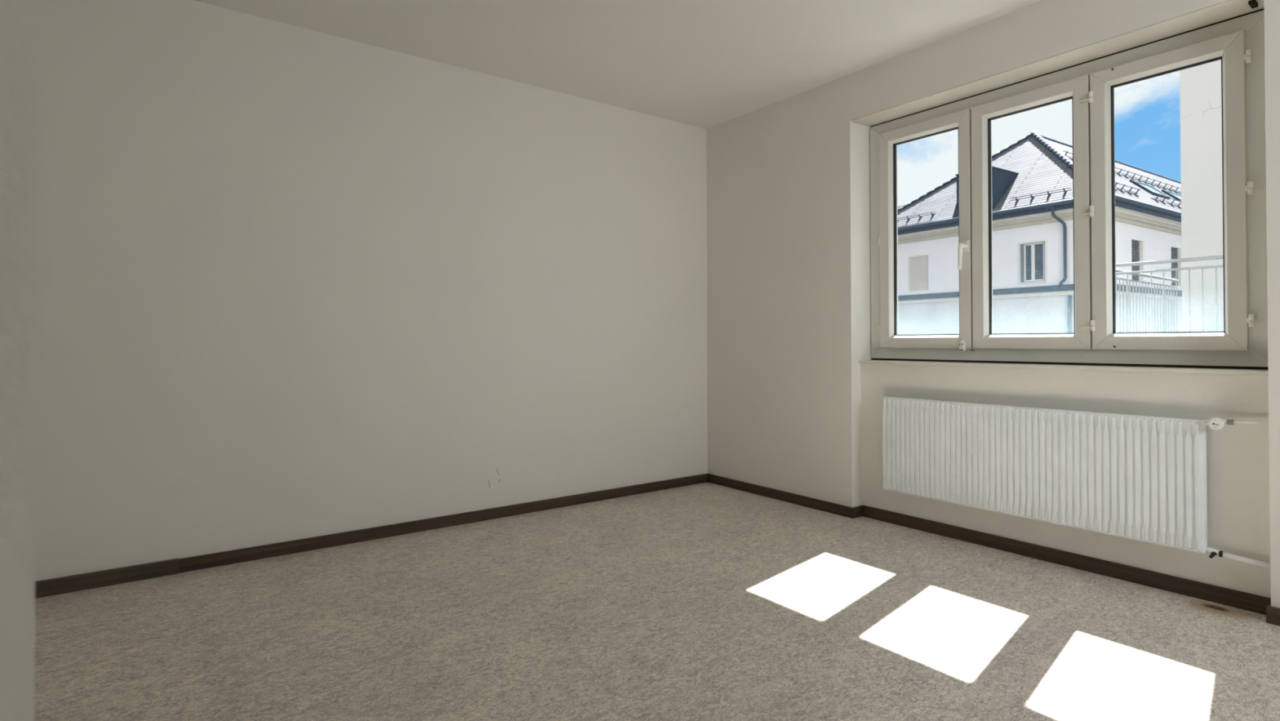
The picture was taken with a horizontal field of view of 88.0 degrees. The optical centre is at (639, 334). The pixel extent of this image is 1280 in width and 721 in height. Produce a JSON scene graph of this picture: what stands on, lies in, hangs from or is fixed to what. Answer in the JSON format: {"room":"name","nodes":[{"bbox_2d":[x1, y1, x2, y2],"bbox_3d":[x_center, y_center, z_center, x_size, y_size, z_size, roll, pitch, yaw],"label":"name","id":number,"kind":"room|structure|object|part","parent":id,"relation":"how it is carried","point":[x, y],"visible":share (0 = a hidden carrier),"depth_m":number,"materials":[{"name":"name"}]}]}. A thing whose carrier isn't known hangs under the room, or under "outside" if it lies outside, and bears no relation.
{"room":"empty room","nodes":[
{"label":"empty room","id":0,"kind":"room"},
{"bbox_2d":[0,0,38,720],"bbox_3d":[-0.836,-0.253,-0.098,1.390,2.500,0.120,0,-1,-36],"label":"wall partition","id":1,"kind":"structure","parent":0,"point":[19,19],"depth_m":0.26,"materials":[{"name":"paint"}]},
{"bbox_2d":[35,0,707,581],"bbox_3d":[-1.347,-0.218,3.487,5.220,2.500,0.200,0,-1,-36],"label":"wall","id":2,"kind":"structure","parent":0,"point":[293,282],"depth_m":3.23,"materials":[{"name":"paint"}]},
{"bbox_2d":[35,473,707,598],"bbox_3d":[-1.367,0.999,3.322,4.600,0.062,0.021,0,-1,-36],"label":"baseboard","id":3,"kind":"structure","parent":2,"relation":"attached to","point":[235,556],"depth_m":3.18,"materials":[{"name":"brown wood"}]},
{"bbox_2d":[192,0,1042,128],"bbox_3d":[0.073,-1.565,1.567,5.220,0.150,5.000,0,-1,-36],"label":"ceiling","id":4,"kind":"structure","parent":0,"point":[702,64],"depth_m":3.28,"materials":[{"name":"paint"}]},
{"bbox_2d":[34,481,1279,720],"bbox_3d":[0.080,1.085,1.543,5.220,0.150,5.000,0,-1,-36],"label":"floor","id":5,"kind":"structure","parent":0,"point":[707,601],"depth_m":2.24,"materials":[{"name":"beige carpet"}]},
{"bbox_2d":[706,74,871,506],"bbox_3d":[1.001,-0.217,4.346,0.420,2.500,1.203,0,-1,-36],"label":"wall","id":6,"kind":"structure","parent":0,"point":[788,248],"depth_m":4.08,"materials":[{"name":"paint"}]},
{"bbox_2d":[707,473,853,518],"bbox_3d":[0.838,1.003,4.195,0.014,0.059,1.203,0,-1,-36],"label":"baseboard","id":7,"kind":"structure","parent":6,"relation":"attached to","point":[837,508],"depth_m":4.10,"materials":[{"name":"brown wood"}]},
{"bbox_2d":[853,505,862,518],"bbox_3d":[1.231,0.998,3.746,0.086,0.059,0.014,0,-1,-36],"label":"baseboard","id":8,"kind":"structure","parent":6,"relation":"attached to","point":[857,509],"depth_m":3.74,"materials":[{"name":"brown wood"}]},
{"bbox_2d":[849,0,1263,143],"bbox_3d":[1.869,-1.311,3.175,0.420,0.337,1.731,0,-1,-36],"label":"lintel","id":9,"kind":"object","parent":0,"point":[1042,29],"visible":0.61,"depth_m":3.07,"materials":[{"name":"paint"}]},
{"bbox_2d":[860,363,1271,597],"bbox_3d":[1.908,0.586,3.183,0.334,0.868,1.731,0,-1,-36],"label":"wall","id":10,"kind":"structure","parent":0,"point":[1237,455],"depth_m":2.74,"materials":[{"name":"paint"}]},
{"bbox_2d":[851,0,1268,369],"bbox_3d":[1.803,-0.534,3.118,0.244,1.372,1.730,0,-1,-36],"label":"window","id":11,"kind":"structure","parent":10,"relation":"in","point":[1238,42],"depth_m":2.92,"materials":[{"name":"plastic"}]},
{"bbox_3d":[1.545,-0.537,3.584,0.070,1.218,0.517,0,-1,-36],"label":"sash","id":12,"kind":"part","parent":11,"relation":"part of","materials":[{"name":"plastic"}]},
{"bbox_3d":[1.614,-0.396,3.339,0.030,0.135,0.029,0,-1,-36],"label":"handle lever","id":13,"kind":"part","parent":11,"relation":"part of","materials":[{"name":"white plastic"}]},
{"bbox_3d":[1.640,-0.450,3.355,0.048,0.063,0.028,0,-1,-36],"label":"handle","id":14,"kind":"part","parent":11,"relation":"part of","materials":[{"name":"plastic"}]},
{"bbox_3d":[1.857,-0.542,3.160,0.070,1.218,0.521,0,-1,-36],"label":"sash","id":15,"kind":"part","parent":11,"relation":"part of","materials":[{"name":"plastic"}]},
{"bbox_3d":[2.168,-0.547,2.738,0.070,1.218,0.514,0,-1,-36],"label":"sash","id":16,"kind":"part","parent":11,"relation":"part of","materials":[{"name":"plastic"}]},
{"bbox_2d":[858,360,1268,375],"bbox_3d":[1.810,0.146,3.115,0.134,0.016,1.727,0,-1,-36],"label":"windowsill","id":17,"kind":"object","parent":10,"relation":"on","point":[1181,370],"visible":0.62,"depth_m":2.86,"materials":[{"name":"beige stone"}]},
{"bbox_2d":[862,505,1271,614],"bbox_3d":[1.773,0.989,3.071,0.014,0.062,1.715,0,-1,-36],"label":"baseboard","id":18,"kind":"structure","parent":10,"relation":"attached to","point":[1222,595],"depth_m":2.85,"materials":[{"name":"brown wood"}]},
{"bbox_2d":[882,396,1270,568],"bbox_3d":[1.791,0.577,2.982,0.110,0.531,1.546,0,-1,-35],"label":"radiator","id":19,"kind":"object","parent":10,"relation":"attached to","point":[1135,477],"visible":1,"depth_m":2.87,"materials":[{"name":"metal"}]},
{"bbox_2d":[1263,0,1279,608],"bbox_3d":[2.879,-0.245,1.797,0.420,2.500,1.666,0,-1,-36],"label":"wall pier","id":20,"kind":"object","parent":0,"point":[1272,7],"visible":1,"depth_m":2.33,"materials":[{"name":"paint"}]},
{"bbox_2d":[1266,604,1279,626],"bbox_3d":[2.703,0.975,1.661,0.016,0.059,1.676,0,-1,-36],"label":"baseboard","id":21,"kind":"object","parent":20,"relation":"attached to","point":[1273,613],"visible":1,"depth_m":2.32,"materials":[{"name":"brown wood"}]},
{"label":"outside","id":22,"kind":"structure","parent":0,"visible":0},
{"bbox_3d":[19.776,5.387,37.489,110.000,0.200,150.000,0,-1,-36],"label":"street","id":23,"kind":"object","parent":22,"visible":0},
{"bbox_2d":[897,130,1182,334],"bbox_3d":[22.012,-1.601,31.835,23.220,13.661,10.017,0,-1,-33],"label":"neighbouring house","id":24,"kind":"structure","parent":23,"relation":"on","point":[1033,214],"depth_m":24.88,"materials":[{"name":"white paint"}]},
{"bbox_2d":[910,256,928,290],"bbox_3d":[11.695,-2.556,27.773,0.013,1.431,0.855,0,-1,-33],"label":"roller blind","id":25,"kind":"object","parent":24,"relation":"hanging from","point":[918,264],"depth_m":27.78,"materials":[{"name":"beige fabric"}]},
{"bbox_2d":[1020,244,1023,282],"bbox_3d":[13.968,-2.606,24.238,0.030,1.374,0.100,0,-1,-33],"label":"shutter","id":26,"kind":"object","parent":24,"relation":"hanging from","point":[1021,247],"depth_m":24.24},
{"bbox_3d":[14.252,-2.619,23.938,0.015,1.372,0.715,0,-1,-33],"label":"pane","id":27,"kind":"part","parent":24,"relation":"part of","materials":[{"name":"clear glass"}]},
{"bbox_3d":[21.959,-3.955,31.983,22.070,0.130,9.070,0,-1,-33],"label":"cornice moulding","id":28,"kind":"part","parent":24,"relation":"part of","materials":[{"name":"paint"}]},
{"bbox_3d":[21.946,-4.075,31.922,22.160,0.110,9.160,0,-1,-33],"label":"cornice moulding","id":29,"kind":"part","parent":24,"relation":"part of","materials":[{"name":"paint"}]},
{"bbox_3d":[21.934,-4.181,31.867,22.240,0.100,9.240,0,-1,-33],"label":"cornice moulding","id":30,"kind":"part","parent":24,"relation":"part of","materials":[{"name":"beige paint"}]},
{"bbox_3d":[21.965,-1.390,31.960,22.070,0.140,9.070,0,-1,-33],"label":"belt moulding","id":31,"kind":"part","parent":24,"relation":"part of","materials":[{"name":"grey paint"}]},
{"bbox_2d":[1044,241,1044,280],"bbox_3d":[14.402,-2.613,23.578,0.030,1.374,0.050,0,-1,-33],"label":"shutter","id":32,"kind":"object","parent":24,"relation":"hanging from","point":[1044,242],"depth_m":23.58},
{"bbox_2d":[1131,240,1139,280],"bbox_3d":[17.909,-2.682,24.012,0.737,1.494,0.045,0,-1,-33],"label":"shutter","id":33,"kind":"object","parent":24,"relation":"hanging from","point":[1135,244],"depth_m":24.13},
{"bbox_2d":[1139,240,1142,281],"bbox_3d":[18.357,-2.680,24.334,0.327,1.494,0.040,0,-1,-33],"label":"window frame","id":34,"kind":"structure","parent":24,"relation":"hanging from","point":[1140,242],"depth_m":24.33,"materials":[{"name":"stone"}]},
{"bbox_3d":[21.102,-6.011,27.450,1.600,0.605,0.673,0,-1,-33],"label":"pane","id":35,"kind":"part","parent":24,"relation":"part of","materials":[{"name":"clear glass"}]},
{"bbox_3d":[23.843,-5.992,29.242,1.750,0.585,0.651,0,-1,-33],"label":"pane","id":36,"kind":"part","parent":24,"relation":"part of","materials":[{"name":"clear glass"}]},
{"bbox_2d":[1171,248,1177,285],"bbox_3d":[20.907,-2.671,25.986,0.737,1.494,0.045,0,-1,-33],"label":"shutter","id":37,"kind":"object","parent":24,"relation":"hanging from","point":[1174,251],"depth_m":26.13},
{"bbox_2d":[1177,248,1180,286],"bbox_3d":[21.351,-2.670,26.306,0.317,1.494,0.040,0,-1,-33],"label":"shutter","id":38,"kind":"structure","parent":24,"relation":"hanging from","point":[1179,249],"depth_m":26.31,"materials":[{"name":"stone"}]},
{"bbox_2d":[1179,59,1223,331],"bbox_3d":[12.236,-1.456,9.317,7.600,12.990,5.455,0,-1,-36],"label":"exterior wall","id":39,"kind":"structure","parent":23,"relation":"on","point":[1200,86],"depth_m":9.08,"materials":[{"name":"white paint"}]},
{"bbox_3d":[8.272,2.518,6.431,3.780,5.010,5.580,0,-1,-36],"label":"terrace","id":40,"kind":"object","parent":23,"relation":"on","visible":0},
{"bbox_2d":[1115,254,1223,332],"bbox_3d":[7.742,-0.397,6.540,2.914,0.825,4.734,0,-1,-36],"label":"terrace railing","id":41,"kind":"object","parent":40,"relation":"on","point":[1212,257],"visible":0.5,"depth_m":7.40,"materials":[{"name":"grey metal"}]},
{"bbox_3d":[6.356,-0.676,8.439,2.895,0.022,0.020,0,-1,-36],"label":"rail","id":42,"kind":"part","parent":41,"relation":"part of","materials":[{"name":"grey metal"}]},
{"bbox_3d":[7.740,-0.788,6.544,2.914,0.042,4.734,0,-1,-36],"label":"rail","id":43,"kind":"part","parent":41,"relation":"part of","materials":[{"name":"grey metal"}]},
{"bbox_3d":[6.589,-0.700,5.683,0.026,0.032,4.715,0,-1,-36],"label":"rail","id":44,"kind":"part","parent":41,"relation":"part of","materials":[{"name":"grey metal"}]}
]}

